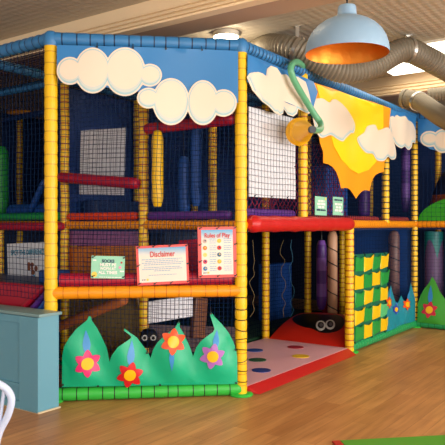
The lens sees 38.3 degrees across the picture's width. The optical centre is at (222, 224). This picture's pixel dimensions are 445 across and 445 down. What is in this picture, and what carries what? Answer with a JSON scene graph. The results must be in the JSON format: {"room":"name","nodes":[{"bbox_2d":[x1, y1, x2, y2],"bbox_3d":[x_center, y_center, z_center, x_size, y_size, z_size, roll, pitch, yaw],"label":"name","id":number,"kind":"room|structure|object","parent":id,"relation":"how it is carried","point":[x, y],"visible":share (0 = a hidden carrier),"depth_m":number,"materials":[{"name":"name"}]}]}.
{"room":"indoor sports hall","nodes":[
{"label":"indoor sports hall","id":0,"kind":"room"},
{"bbox_2d":[0,295,444,444],"bbox_3d":[-0.376,1.450,6.255,16.000,0.100,17.000,0,0,35],"label":"floor","id":1,"kind":"structure","parent":0,"point":[394,386],"depth_m":4.78,"materials":[{"name":"brown wood"}]},
{"bbox_2d":[0,380,14,442],"bbox_3d":[-0.935,0.960,2.417,0.430,0.886,0.447,0,0,0],"label":"spindle chair","id":2,"kind":"object","parent":1,"relation":"on","point":[6,389],"visible":1,"depth_m":2.22,"materials":[{"name":"white paint"}]},
{"bbox_2d":[0,304,61,413],"bbox_3d":[-2.525,1.032,5.692,3.020,0.737,0.221,0,0,35],"label":"cabinet","id":3,"kind":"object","parent":1,"relation":"on","point":[29,337],"depth_m":4.84,"materials":[{"name":"blue paint"}]},
{"bbox_2d":[59,302,321,357],"bbox_3d":[-0.658,1.375,8.781,3.025,0.050,4.600,0,0,35],"label":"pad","id":4,"kind":"object","parent":1,"relation":"on","point":[252,327],"visible":0.02,"depth_m":8.95,"materials":[{"name":"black plastic"}]},
{"bbox_2d":[259,262,291,320],"bbox_3d":[0.765,0.950,9.257,0.200,0.800,0.620,0,0,35],"label":"foam block","id":5,"kind":"object","parent":4,"relation":"on","point":[280,285],"visible":0.66,"depth_m":9.14,"materials":[{"name":"blue plastic"}]},
{"bbox_2d":[322,266,338,313],"bbox_3d":[1.802,0.990,9.736,0.500,0.720,0.300,0,0,35],"label":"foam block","id":6,"kind":"object","parent":4,"relation":"on","point":[327,266],"visible":0.02,"depth_m":9.61,"materials":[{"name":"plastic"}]},
{"bbox_2d":[0,30,444,402],"bbox_3d":[0.785,-0.068,8.029,6.626,2.936,7.552,0,0,36],"label":"indoor playground structure","id":7,"kind":"object","parent":1,"relation":"on","point":[38,149],"visible":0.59,"depth_m":6.12,"materials":[{"name":"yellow plastic"}]},
{"bbox_2d":[0,108,8,212],"bbox_3d":[-2.688,-0.762,7.767,0.180,1.324,0.177,0,0,0],"label":"bag","id":8,"kind":"object","parent":7,"relation":"hanging from","point":[4,178],"visible":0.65,"depth_m":7.71,"materials":[{"name":"green plastic"}]},
{"bbox_2d":[8,109,31,114],"bbox_3d":[-2.602,-1.441,8.196,0.470,0.120,0.071,0,0,35],"label":"foam roller","id":9,"kind":"object","parent":7,"relation":"attached to","point":[17,111],"visible":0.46,"depth_m":8.16,"materials":[{"name":"orange plastic"}]},
{"bbox_2d":[0,282,43,307],"bbox_3d":[-2.493,0.700,6.012,2.700,0.400,0.070,0,0,35],"label":"slide","id":10,"kind":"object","parent":7,"relation":"attached to","point":[4,300],"depth_m":5.46,"materials":[{"name":"red plastic"}]},
{"bbox_2d":[2,110,43,122],"bbox_3d":[-2.463,-1.329,7.853,0.869,0.093,0.071,0,0,35],"label":"foam roller","id":11,"kind":"object","parent":7,"relation":"attached to","point":[15,117],"visible":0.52,"depth_m":7.81,"materials":[{"name":"blue plastic"}]},
{"bbox_2d":[7,242,43,276],"bbox_3d":[-2.051,0.411,6.754,0.720,0.478,0.011,0,0,35],"label":"poster","id":12,"kind":"object","parent":7,"relation":"attached to","point":[29,249],"visible":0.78,"depth_m":6.78,"materials":[{"name":"white paper"}]},
{"bbox_2d":[28,262,37,274],"bbox_3d":[-1.993,0.457,6.710,0.172,0.133,0.002,0,0,35],"label":"picture","id":13,"kind":"object","parent":12,"relation":"attached to","point":[34,269],"depth_m":6.70,"materials":[{"name":"brown"}]},
{"bbox_2d":[0,212,59,220],"bbox_3d":[-2.465,-0.090,7.120,2.190,0.086,0.085,0,0,35],"label":"pad","id":14,"kind":"object","parent":7,"relation":"attached to","point":[5,217],"visible":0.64,"depth_m":6.85,"materials":[{"name":"green plastic"}]},
{"bbox_2d":[0,222,64,230],"bbox_3d":[-2.494,0.015,7.079,2.190,0.092,0.092,0,0,35],"label":"pad","id":15,"kind":"object","parent":7,"relation":"attached to","point":[24,225],"visible":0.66,"depth_m":6.75,"materials":[{"name":"red plastic"}]},
{"bbox_2d":[6,204,58,212],"bbox_3d":[-2.089,-0.160,7.221,0.968,0.163,0.163,0,0,35],"label":"foam roller","id":16,"kind":"object","parent":7,"relation":"attached to","point":[23,206],"visible":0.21,"depth_m":7.28,"materials":[{"name":"blue plastic"}]},
{"bbox_2d":[28,180,43,212],"bbox_3d":[-2.043,-0.318,7.067,0.287,0.370,0.071,0,0,35],"label":"foam roller","id":17,"kind":"object","parent":16,"relation":"on","point":[37,197],"visible":0.56,"depth_m":7.04,"materials":[{"name":"blue plastic"}]},
{"bbox_2d":[21,286,43,306],"bbox_3d":[-1.561,0.602,5.268,0.297,0.223,0.053,0,0,35],"label":"roll","id":18,"kind":"object","parent":7,"relation":"attached to","point":[28,302],"visible":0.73,"depth_m":5.24,"materials":[{"name":"red plastic"}]},
{"bbox_2d":[30,293,42,308],"bbox_3d":[-1.501,0.630,5.226,0.262,0.219,0.053,0,0,35],"label":"roll","id":19,"kind":"object","parent":7,"relation":"attached to","point":[36,304],"visible":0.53,"depth_m":5.20,"materials":[{"name":"purple plastic"}]},
{"bbox_2d":[37,301,43,308],"bbox_3d":[-1.433,0.632,5.177,0.229,0.214,0.053,0,0,35],"label":"roll","id":20,"kind":"object","parent":7,"relation":"attached to","point":[41,306],"visible":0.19,"depth_m":5.17,"materials":[{"name":"blue plastic"}]},
{"bbox_2d":[39,269,68,282],"bbox_3d":[-1.573,0.480,6.000,0.220,0.120,0.200,0,0,35],"label":"foam block","id":21,"kind":"object","parent":7,"relation":"on","point":[41,274],"visible":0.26,"depth_m":5.95,"materials":[{"name":"blue plastic"}]},
{"bbox_2d":[59,298,127,331],"bbox_3d":[-1.257,0.832,5.898,1.025,0.434,0.098,0,0,35],"label":"log","id":22,"kind":"object","parent":7,"relation":"on","point":[115,304],"visible":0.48,"depth_m":5.80,"materials":[{"name":"orange plastic"}]},
{"bbox_2d":[59,298,138,360],"bbox_3d":[-1.214,1.193,6.377,1.208,1.047,0.030,0,0,35],"label":"pad","id":23,"kind":"object","parent":7,"relation":"attached to","point":[134,314],"visible":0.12,"depth_m":6.26,"materials":[{"name":"brown plastic"}]},
{"bbox_2d":[57,172,140,188],"bbox_3d":[-1.200,-0.427,6.116,1.081,0.200,0.106,0,0,35],"label":"foam roller","id":24,"kind":"object","parent":7,"relation":"attached to","point":[77,176],"visible":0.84,"depth_m":6.04,"materials":[{"name":"red plastic"}]},
{"bbox_2d":[79,128,125,194],"bbox_3d":[-1.210,-0.632,6.424,0.652,0.681,0.012,0,0,35],"label":"board","id":25,"kind":"object","parent":7,"relation":"attached to","point":[107,149],"visible":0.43,"depth_m":6.40,"materials":[{"name":"white"}]},
{"bbox_2d":[69,246,136,272],"bbox_3d":[-1.188,0.369,6.315,0.996,0.357,0.060,0,0,35],"label":"pad","id":26,"kind":"object","parent":7,"relation":"attached to","point":[128,256],"visible":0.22,"depth_m":6.33,"materials":[{"name":"orange plastic"}]},
{"bbox_2d":[67,212,138,219],"bbox_3d":[-1.173,-0.085,6.206,0.955,0.073,0.073,0,0,35],"label":"pad","id":27,"kind":"object","parent":7,"relation":"attached to","point":[120,215],"visible":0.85,"depth_m":6.13,"materials":[{"name":"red plastic"}]},
{"bbox_2d":[69,231,138,245],"bbox_3d":[-1.179,0.128,6.309,0.979,0.168,0.060,0,0,35],"label":"pad","id":28,"kind":"object","parent":7,"relation":"attached to","point":[124,234],"visible":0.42,"depth_m":6.25,"materials":[{"name":"purple plastic"}]},
{"bbox_2d":[91,256,124,278],"bbox_3d":[-0.909,0.337,5.108,0.280,0.189,0.012,0,0,-8],"label":"sign","id":29,"kind":"object","parent":7,"relation":"attached to","point":[110,267],"visible":1,"depth_m":5.11,"materials":[{"name":"green paper"}]},
{"bbox_2d":[84,200,150,220],"bbox_3d":[-1.121,-0.130,6.935,0.200,0.260,0.850,0,0,35],"label":"foam block","id":30,"kind":"object","parent":7,"relation":"on","point":[111,203],"visible":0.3,"depth_m":6.68,"materials":[{"name":"blue plastic"}]},
{"bbox_2d":[59,272,232,286],"bbox_3d":[-0.611,0.445,5.229,1.398,0.116,0.116,0,0,-8],"label":"foam roller","id":31,"kind":"object","parent":7,"relation":"on","point":[129,282],"visible":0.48,"depth_m":5.15,"materials":[{"name":"red plastic"}]},
{"bbox_2d":[57,43,237,124],"bbox_3d":[-0.587,-1.131,5.116,1.436,0.662,0.047,0,0,-7],"label":"panel","id":32,"kind":"object","parent":7,"relation":"attached to","point":[173,82],"visible":1,"depth_m":5.12,"materials":[{"name":"blue"}]},
{"bbox_2d":[140,328,157,347],"bbox_3d":[-0.658,1.011,5.724,0.170,0.180,0.175,0,0,0],"label":"toy","id":33,"kind":"object","parent":7,"relation":"attached to","point":[151,341],"visible":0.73,"depth_m":5.66,"materials":[{"name":"black plastic"}]},
{"bbox_2d":[62,307,237,387],"bbox_3d":[-0.567,0.981,5.101,1.396,0.630,0.099,0,0,-8],"label":"panel","id":34,"kind":"object","parent":7,"relation":"attached to","point":[85,357],"visible":1,"depth_m":5.10,"materials":[{"name":"teal plastic"}]},
{"bbox_2d":[75,350,99,377],"bbox_3d":[-1.058,1.088,5.027,0.183,0.217,0.088,0,0,0],"label":"flower","id":35,"kind":"object","parent":34,"relation":"on","point":[87,362],"depth_m":5.01,"materials":[{"name":"pink plastic"}]},
{"bbox_2d":[81,358,93,369],"bbox_3d":[-1.056,1.088,5.012,0.108,0.096,0.008,0,0,-36],"label":"flower center","id":36,"kind":"object","parent":34,"relation":"on","point":[86,363],"depth_m":5.01,"materials":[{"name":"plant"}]},
{"bbox_2d":[117,362,142,387],"bbox_3d":[-0.734,1.189,5.069,0.204,0.209,0.069,0,0,0],"label":"flower","id":37,"kind":"object","parent":34,"relation":"on","point":[128,373],"depth_m":5.07,"materials":[{"name":"red plastic"}]},
{"bbox_2d":[124,370,135,380],"bbox_3d":[-0.732,1.189,5.058,0.098,0.095,0.037,0,0,-22],"label":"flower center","id":38,"kind":"object","parent":34,"relation":"on","point":[129,375],"depth_m":5.06,"materials":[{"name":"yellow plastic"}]},
{"bbox_2d":[161,328,184,354],"bbox_3d":[-0.393,0.932,5.114,0.190,0.210,0.073,0,0,0],"label":"flower","id":39,"kind":"object","parent":34,"relation":"on","point":[172,342],"depth_m":5.11,"materials":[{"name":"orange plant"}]},
{"bbox_2d":[168,336,178,347],"bbox_3d":[-0.389,0.932,5.100,0.096,0.093,0.028,0,0,-19],"label":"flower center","id":40,"kind":"object","parent":34,"relation":"on","point":[173,341],"depth_m":5.10,"materials":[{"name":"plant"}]},
{"bbox_2d":[200,344,224,368],"bbox_3d":[-0.083,1.055,5.151,0.202,0.205,0.061,0,0,0],"label":"flower","id":41,"kind":"object","parent":34,"relation":"on","point":[212,356],"depth_m":5.14,"materials":[{"name":"purple plastic"}]},
{"bbox_2d":[207,351,218,362],"bbox_3d":[-0.078,1.056,5.126,0.093,0.092,0.018,0,0,-3],"label":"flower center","id":42,"kind":"object","parent":34,"relation":"on","point":[212,356],"depth_m":5.12,"materials":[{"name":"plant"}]},
{"bbox_2d":[152,118,162,206],"bbox_3d":[-0.580,-0.792,5.707,0.104,1.264,0.102,0,0,0],"label":"bag","id":43,"kind":"object","parent":7,"relation":"hanging from","point":[157,148],"visible":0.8,"depth_m":5.67,"materials":[{"name":"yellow plastic"}]},
{"bbox_2d":[136,244,189,285],"bbox_3d":[-0.478,0.320,5.162,0.439,0.336,0.013,0,0,-8],"label":"sign","id":44,"kind":"object","parent":7,"relation":"attached to","point":[156,264],"visible":1,"depth_m":5.16,"materials":[{"name":"red"}]},
{"bbox_2d":[148,297,192,323],"bbox_3d":[-0.489,0.805,6.132,0.012,0.212,0.658,0,0,35],"label":"board","id":45,"kind":"object","parent":7,"relation":"attached to","point":[190,309],"visible":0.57,"depth_m":6.10,"materials":[{"name":"white"}]},
{"bbox_2d":[149,232,197,245],"bbox_3d":[-0.469,0.133,6.113,0.569,0.159,0.060,0,0,35],"label":"pad","id":46,"kind":"object","parent":7,"relation":"attached to","point":[168,236],"visible":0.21,"depth_m":6.09,"materials":[{"name":"blue plastic"}]},
{"bbox_2d":[178,118,189,210],"bbox_3d":[-0.371,-0.762,6.175,0.120,1.324,0.118,0,0,0],"label":"bag","id":47,"kind":"object","parent":7,"relation":"hanging from","point":[182,172],"visible":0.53,"depth_m":6.12,"materials":[{"name":"blue plastic"}]},
{"bbox_2d":[143,114,234,133],"bbox_3d":[-0.303,-0.880,5.592,0.995,0.102,0.102,0,0,35],"label":"foam roller","id":48,"kind":"object","parent":7,"relation":"attached to","point":[228,119],"visible":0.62,"depth_m":5.55,"materials":[{"name":"red plastic"}]},
{"bbox_2d":[147,211,232,219],"bbox_3d":[-0.299,-0.085,5.589,0.925,0.073,0.073,0,0,35],"label":"pad","id":49,"kind":"object","parent":7,"relation":"on","point":[170,215],"visible":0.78,"depth_m":5.55,"materials":[{"name":"purple plastic"}]},
{"bbox_2d":[148,324,234,352],"bbox_3d":[-0.266,1.159,6.516,0.030,0.484,1.589,0,0,35],"label":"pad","id":50,"kind":"object","parent":7,"relation":"attached to","point":[230,329],"visible":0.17,"depth_m":6.40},
{"bbox_2d":[190,129,201,205],"bbox_3d":[-0.252,-0.802,6.085,0.108,1.244,0.106,0,0,0],"label":"bag","id":51,"kind":"object","parent":7,"relation":"hanging from","point":[195,176],"visible":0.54,"depth_m":6.04,"materials":[{"name":"blue plastic"}]},
{"bbox_2d":[190,297,207,337],"bbox_3d":[-0.241,0.941,6.490,0.060,0.423,0.246,0,0,35],"label":"pad","id":52,"kind":"object","parent":7,"relation":"attached to","point":[195,305],"visible":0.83,"depth_m":6.44,"materials":[{"name":"brown plastic"}]},
{"bbox_2d":[179,239,234,282],"bbox_3d":[-0.139,0.310,5.488,0.580,0.425,0.060,0,0,35],"label":"pad","id":53,"kind":"object","parent":7,"relation":"attached to","point":[191,252],"visible":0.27,"depth_m":5.54,"materials":[{"name":"red plastic"}]},
{"bbox_2d":[197,226,236,277],"bbox_3d":[-0.039,0.222,5.218,0.330,0.421,0.013,0,0,-8],"label":"sign","id":54,"kind":"object","parent":7,"relation":"attached to","point":[217,255],"visible":1,"depth_m":5.21,"materials":[{"name":"red"}]},
{"bbox_2d":[249,240,254,316],"bbox_3d":[0.326,0.590,7.075,0.007,0.850,0.104,0,0,35],"label":"cord","id":55,"kind":"object","parent":7,"relation":"hanging from","point":[252,240],"visible":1,"depth_m":7.10,"materials":[{"name":"brown fabric"}]},
{"bbox_2d":[234,106,275,212],"bbox_3d":[0.323,-0.560,6.030,0.047,1.106,0.763,0,0,35],"label":"net","id":56,"kind":"object","parent":7,"relation":"on","point":[254,106],"visible":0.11,"depth_m":6.01,"materials":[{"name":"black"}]},
{"bbox_2d":[247,208,295,216],"bbox_3d":[0.403,-0.100,5.763,0.092,0.092,0.955,0,0,35],"label":"pad","id":57,"kind":"object","parent":7,"relation":"attached to","point":[288,213],"visible":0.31,"depth_m":5.73,"materials":[{"name":"purple plastic"}]},
{"bbox_2d":[248,106,295,198],"bbox_3d":[0.460,-0.626,5.761,0.017,0.771,0.818,0,0,35],"label":"board","id":58,"kind":"object","parent":7,"relation":"attached to","point":[274,185],"visible":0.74,"depth_m":5.71,"materials":[{"name":"white"}]},
{"bbox_2d":[247,54,317,116],"bbox_3d":[0.561,-1.180,5.726,0.043,0.433,1.250,0,0,35],"label":"banner","id":59,"kind":"object","parent":7,"relation":"attached to","point":[272,84],"visible":0.88,"depth_m":5.59,"materials":[{"name":"blue"}]},
{"bbox_2d":[280,240,285,315],"bbox_3d":[0.740,0.656,7.835,0.006,0.948,0.142,0,0,35],"label":"cord","id":60,"kind":"object","parent":7,"relation":"hanging from","point":[283,240],"visible":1,"depth_m":7.84,"materials":[{"name":"brown fabric"}]},
{"bbox_2d":[289,240,294,316],"bbox_3d":[0.869,0.668,8.018,0.007,0.963,0.131,0,0,35],"label":"cord","id":61,"kind":"object","parent":7,"relation":"hanging from","point":[291,240],"visible":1,"depth_m":8.01,"materials":[{"name":"fabric"}]},
{"bbox_2d":[247,215,354,232],"bbox_3d":[0.806,-0.010,6.118,0.149,0.147,2.040,0,0,35],"label":"bolster","id":62,"kind":"object","parent":7,"relation":"on","point":[256,223],"visible":0.96,"depth_m":5.85,"materials":[{"name":"red plastic"}]},
{"bbox_2d":[285,59,323,145],"bbox_3d":[0.777,-1.125,5.889,0.319,0.820,0.847,0,0,19],"label":"tube","id":63,"kind":"object","parent":7,"relation":"attached to","point":[299,131],"visible":0.96,"depth_m":5.70,"materials":[{"name":"green plastic"}]},
{"bbox_2d":[263,142,346,215],"bbox_3d":[0.983,-0.484,7.312,0.048,0.956,2.059,0,0,35],"label":"net","id":64,"kind":"object","parent":7,"relation":"on","point":[316,157],"visible":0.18,"depth_m":7.45,"materials":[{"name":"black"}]},
{"bbox_2d":[315,196,326,215],"bbox_3d":[0.985,-0.190,6.398,0.008,0.190,0.259,0,0,35],"label":"notice","id":65,"kind":"object","parent":7,"relation":"attached to","point":[320,202],"visible":1,"depth_m":6.39,"materials":[{"name":"green paper"}]},
{"bbox_2d":[316,231,326,309],"bbox_3d":[1.293,0.580,8.357,0.132,1.040,0.130,0,0,0],"label":"bag","id":66,"kind":"object","parent":7,"relation":"hanging from","point":[321,250],"visible":0.98,"depth_m":8.30,"materials":[{"name":"purple leather"}]},
{"bbox_2d":[311,166,346,215],"bbox_3d":[1.473,-0.400,8.959,0.300,0.800,0.700,0,0,35],"label":"net","id":67,"kind":"object","parent":7,"relation":"on","point":[328,170],"visible":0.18,"depth_m":8.69,"materials":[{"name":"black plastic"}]},
{"bbox_2d":[327,231,337,313],"bbox_3d":[1.463,0.635,8.511,0.148,1.130,0.144,0,0,0],"label":"spiral column","id":68,"kind":"structure","parent":7,"relation":"on","point":[332,236],"depth_m":8.46,"materials":[{"name":"brown plastic"}]},
{"bbox_2d":[333,197,342,214],"bbox_3d":[1.215,-0.198,6.724,0.008,0.191,0.249,0,0,35],"label":"notice","id":69,"kind":"object","parent":7,"relation":"attached to","point":[337,201],"visible":1,"depth_m":6.71,"materials":[{"name":"green paper"}]},
{"bbox_2d":[308,214,378,219],"bbox_3d":[1.327,-0.075,7.072,0.061,0.061,2.030,0,0,35],"label":"pad","id":70,"kind":"object","parent":7,"relation":"attached to","point":[357,217],"visible":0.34,"depth_m":7.37,"materials":[{"name":"red plastic"}]},
{"bbox_2d":[313,83,395,197],"bbox_3d":[1.515,-0.861,7.068,0.059,1.141,2.274,0,0,35],"label":"sun decoration","id":71,"kind":"object","parent":7,"relation":"hanging from","point":[356,139],"visible":0.98,"depth_m":6.94,"materials":[{"name":"orange"}]},
{"bbox_2d":[358,190,369,215],"bbox_3d":[2.072,-0.762,9.373,0.180,1.324,0.177,0,0,0],"label":"bag","id":72,"kind":"object","parent":7,"relation":"hanging from","point":[361,195],"visible":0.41,"depth_m":9.30,"materials":[{"name":"purple plastic"}]},
{"bbox_2d":[354,250,389,343],"bbox_3d":[1.749,0.805,7.474,0.049,1.031,1.055,0,0,35],"label":"wall","id":73,"kind":"structure","parent":7,"relation":"on","point":[371,276],"depth_m":7.40,"materials":[{"name":"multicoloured plastic"}]},
{"bbox_2d":[388,230,399,301],"bbox_3d":[2.369,0.560,8.840,0.168,0.980,0.162,0,0,0],"label":"spiral column","id":74,"kind":"structure","parent":7,"relation":"on","point":[391,236],"depth_m":8.78,"materials":[{"name":"brown"}]},
{"bbox_2d":[380,216,408,220],"bbox_3d":[2.258,-0.075,8.389,0.071,0.071,0.955,0,0,35],"label":"pad","id":75,"kind":"object","parent":7,"relation":"attached to","point":[403,218],"visible":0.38,"depth_m":8.38,"materials":[{"name":"red plastic"}]},
{"bbox_2d":[386,283,414,330],"bbox_3d":[2.315,1.036,8.271,0.052,0.562,1.134,0,0,34],"label":"banner","id":76,"kind":"object","parent":7,"relation":"attached to","point":[402,312],"visible":1,"depth_m":8.27,"materials":[{"name":"teal plastic"}]},
{"bbox_2d":[393,304,398,314],"bbox_3d":[2.201,1.072,8.121,0.122,0.133,0.169,0,0,0],"label":"flower","id":77,"kind":"object","parent":76,"relation":"on","point":[395,306],"depth_m":8.11,"materials":[{"name":"blue plastic"}]},
{"bbox_2d":[403,299,409,309],"bbox_3d":[2.421,1.043,8.414,0.151,0.154,0.198,0,0,0],"label":"flower","id":78,"kind":"object","parent":76,"relation":"on","point":[406,304],"depth_m":8.38,"materials":[{"name":"orange plastic"}]},
{"bbox_2d":[389,109,415,149],"bbox_3d":[2.332,-1.224,8.231,0.045,0.492,1.038,0,0,35],"label":"banner","id":79,"kind":"object","parent":7,"relation":"attached to","point":[402,125],"visible":1,"depth_m":8.18,"materials":[{"name":"blue"}]},
{"bbox_2d":[401,147,409,211],"bbox_3d":[2.802,-0.812,9.799,0.136,1.224,0.134,0,0,0],"label":"bag","id":80,"kind":"object","parent":7,"relation":"hanging from","point":[405,149],"visible":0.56,"depth_m":9.74,"materials":[{"name":"purple plastic"}]},
{"bbox_2d":[417,277,444,324],"bbox_3d":[2.980,1.008,8.456,0.822,0.638,0.051,0,0,34],"label":"banner","id":81,"kind":"object","parent":7,"relation":"attached to","point":[431,303],"visible":1,"depth_m":8.56,"materials":[{"name":"green plastic"}]},
{"bbox_2d":[421,302,436,317],"bbox_3d":[2.774,1.138,8.585,0.177,0.224,0.126,0,0,0],"label":"flower","id":82,"kind":"object","parent":81,"relation":"on","point":[428,309],"depth_m":8.58,"materials":[{"name":"red plastic"}]},
{"bbox_2d":[426,306,432,313],"bbox_3d":[2.769,1.137,8.576,0.099,0.099,0.010,0,0,36],"label":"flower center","id":83,"kind":"object","parent":81,"relation":"on","point":[429,309],"depth_m":8.57,"materials":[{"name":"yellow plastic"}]},
{"bbox_2d":[418,118,444,152],"bbox_3d":[2.930,-1.171,8.492,0.680,0.552,0.032,0,0,33],"label":"banner","id":84,"kind":"object","parent":7,"relation":"attached to","point":[430,135],"visible":0.99,"depth_m":8.57,"materials":[{"name":"blue"}]},
{"bbox_2d":[419,199,444,220],"bbox_3d":[3.354,-0.200,8.726,1.240,0.360,0.500,0,0,35],"label":"mound","id":85,"kind":"object","parent":7,"relation":"on","point":[436,210],"visible":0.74,"depth_m":8.74,"materials":[{"name":"green plastic"}]},
{"bbox_2d":[429,170,444,205],"bbox_3d":[3.484,-0.460,9.552,0.840,0.920,0.840,0,0,0],"label":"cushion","id":86,"kind":"object","parent":7,"relation":"on","point":[440,184],"visible":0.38,"depth_m":9.45,"materials":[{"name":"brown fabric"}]},
{"bbox_2d":[247,338,355,393],"bbox_3d":[0.381,1.371,6.406,1.182,0.059,2.120,0,0,35],"label":"entrance mat","id":87,"kind":"object","parent":1,"relation":"on","point":[271,363],"visible":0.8,"depth_m":6.40,"materials":[{"name":"pink plastic"}]},
{"bbox_2d":[247,348,262,351],"bbox_3d":[0.346,1.343,6.864,0.176,0.004,0.176,0,0,0],"label":"spot","id":88,"kind":"object","parent":87,"relation":"on","point":[248,349],"depth_m":6.87,"materials":[{"name":"blue plastic"}]},
{"bbox_2d":[249,358,265,361],"bbox_3d":[0.349,1.343,6.376,0.176,0.004,0.176,0,0,0],"label":"spot","id":89,"kind":"object","parent":87,"relation":"on","point":[250,359],"depth_m":6.36,"materials":[{"name":"green"}]},
{"bbox_2d":[252,368,270,372],"bbox_3d":[0.359,1.343,5.920,0.176,0.004,0.176,0,0,0],"label":"spot","id":90,"kind":"object","parent":87,"relation":"on","point":[254,370],"depth_m":5.90,"materials":[{"name":"blue"}]},
{"bbox_2d":[288,345,303,348],"bbox_3d":[0.803,1.343,7.044,0.176,0.004,0.176,0,0,0],"label":"spot","id":91,"kind":"object","parent":87,"relation":"on","point":[289,346],"depth_m":7.04,"materials":[{"name":"red"}]},
{"bbox_2d":[292,354,308,357],"bbox_3d":[0.801,1.343,6.556,0.176,0.004,0.176,0,0,0],"label":"spot","id":92,"kind":"object","parent":87,"relation":"on","point":[293,355],"depth_m":6.56,"materials":[{"name":"yellow"}]},
{"bbox_2d":[269,312,344,347],"bbox_3d":[1.176,1.254,7.663,0.970,0.293,0.850,0,0,35],"label":"ramp","id":93,"kind":"object","parent":1,"relation":"on","point":[328,329],"visible":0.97,"depth_m":7.55,"materials":[{"name":"red plastic"}]},
{"bbox_2d":[332,435,444,444],"bbox_3d":[1.906,1.394,3.691,2.255,0.012,1.200,0,0,-8],"label":"play mat","id":94,"kind":"object","parent":1,"relation":"on","point":[437,439],"visible":1,"depth_m":4.10,"materials":[{"name":"green plastic"}]},
{"bbox_2d":[424,231,443,296],"bbox_3d":[2.966,0.745,8.975,0.268,1.310,0.268,0,0,0],"label":"column","id":95,"kind":"structure","parent":1,"relation":"on","point":[428,240],"depth_m":8.87,"materials":[{"name":"purple plastic"}]},
{"bbox_2d":[0,0,444,142],"bbox_3d":[-0.376,-1.950,6.255,16.000,0.100,17.000,0,0,35],"label":"ceiling","id":96,"kind":"structure","parent":0,"point":[423,19],"depth_m":5.89,"materials":[{"name":"beige wood"}]},
{"bbox_2d":[0,0,342,74],"bbox_3d":[-0.770,-1.775,5.699,16.000,0.250,0.289,0,0,35],"label":"ceiling beam","id":97,"kind":"structure","parent":96,"relation":"attached to","point":[278,7],"depth_m":5.36,"materials":[{"name":"beige paint"}]},
{"bbox_2d":[0,0,277,62],"bbox_3d":[-0.882,-1.719,5.540,16.000,0.146,0.100,0,0,35],"label":"trim","id":98,"kind":"structure","parent":97,"relation":"attached to","point":[198,9],"depth_m":5.23,"materials":[{"name":"beige paint"}]},
{"bbox_2d":[213,28,238,38],"bbox_3d":[0.035,-1.863,6.317,0.264,0.075,0.264,0,0,0],"label":"ceiling light","id":99,"kind":"object","parent":96,"relation":"attached to","point":[226,33],"visible":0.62,"depth_m":6.22,"materials":[{"name":"white glass"}]},
{"bbox_2d":[214,33,237,38],"bbox_3d":[0.035,-1.840,6.317,0.244,0.030,0.244,0,0,0],"label":"diffuser","id":100,"kind":"object","parent":99,"relation":"attached to","point":[216,35],"depth_m":6.23,"materials":[{"name":"beige plastic"}]},
{"bbox_2d":[250,25,444,83],"bbox_3d":[2.023,-1.766,7.197,3.868,0.858,2.433,0,0,0],"label":"ventilation duct","id":101,"kind":"object","parent":96,"relation":"hanging from","point":[410,50],"visible":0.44,"depth_m":6.17,"materials":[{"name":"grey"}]},
{"bbox_2d":[305,0,389,63],"bbox_3d":[0.638,-1.388,3.280,0.426,1.024,0.426,0,0,0],"label":"pendant lamp","id":102,"kind":"object","parent":96,"relation":"hanging from","point":[348,37],"visible":1,"depth_m":3.19,"materials":[{"name":"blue metal"}]},
{"bbox_2d":[284,72,438,112],"bbox_3d":[1.464,-1.775,8.859,16.000,0.250,0.300,0,0,35],"label":"ceiling beam","id":103,"kind":"structure","parent":96,"relation":"attached to","point":[421,76],"depth_m":8.19,"materials":[{"name":"beige paint"}]},
{"bbox_2d":[233,79,444,113],"bbox_3d":[1.349,-1.719,8.696,16.000,0.146,0.100,0,0,35],"label":"trim","id":104,"kind":"structure","parent":103,"relation":"attached to","point":[395,89],"depth_m":8.06,"materials":[{"name":"beige paint"}]},
{"bbox_2d":[427,87,444,100],"bbox_3d":[2.808,-1.547,7.457,0.822,0.188,0.193,0,0,11],"label":"ventilation duct","id":105,"kind":"object","parent":103,"relation":"hanging from","point":[438,94],"visible":0.79,"depth_m":7.45,"materials":[{"name":"brown"}]},
{"bbox_2d":[386,63,424,75],"bbox_3d":[2.146,-1.885,7.690,0.403,0.030,0.541,0,0,35],"label":"recessed light","id":106,"kind":"object","parent":96,"relation":"in","point":[408,68],"depth_m":7.75,"materials":[{"name":"white glass"}]},
{"bbox_2d":[398,89,444,129],"bbox_3d":[2.404,-1.298,6.578,0.649,0.909,2.052,0,0,-26],"label":"ventilation duct","id":107,"kind":"object","parent":96,"relation":"hanging from","point":[432,110],"visible":1,"depth_m":7.05,"materials":[{"name":"brown metal"}]},
{"bbox_2d":[423,38,444,53],"bbox_3d":[2.299,-1.885,6.704,0.212,0.030,0.588,0,0,35],"label":"recessed light","id":108,"kind":"object","parent":96,"relation":"in","point":[439,44],"depth_m":6.62,"materials":[{"name":"white glass"}]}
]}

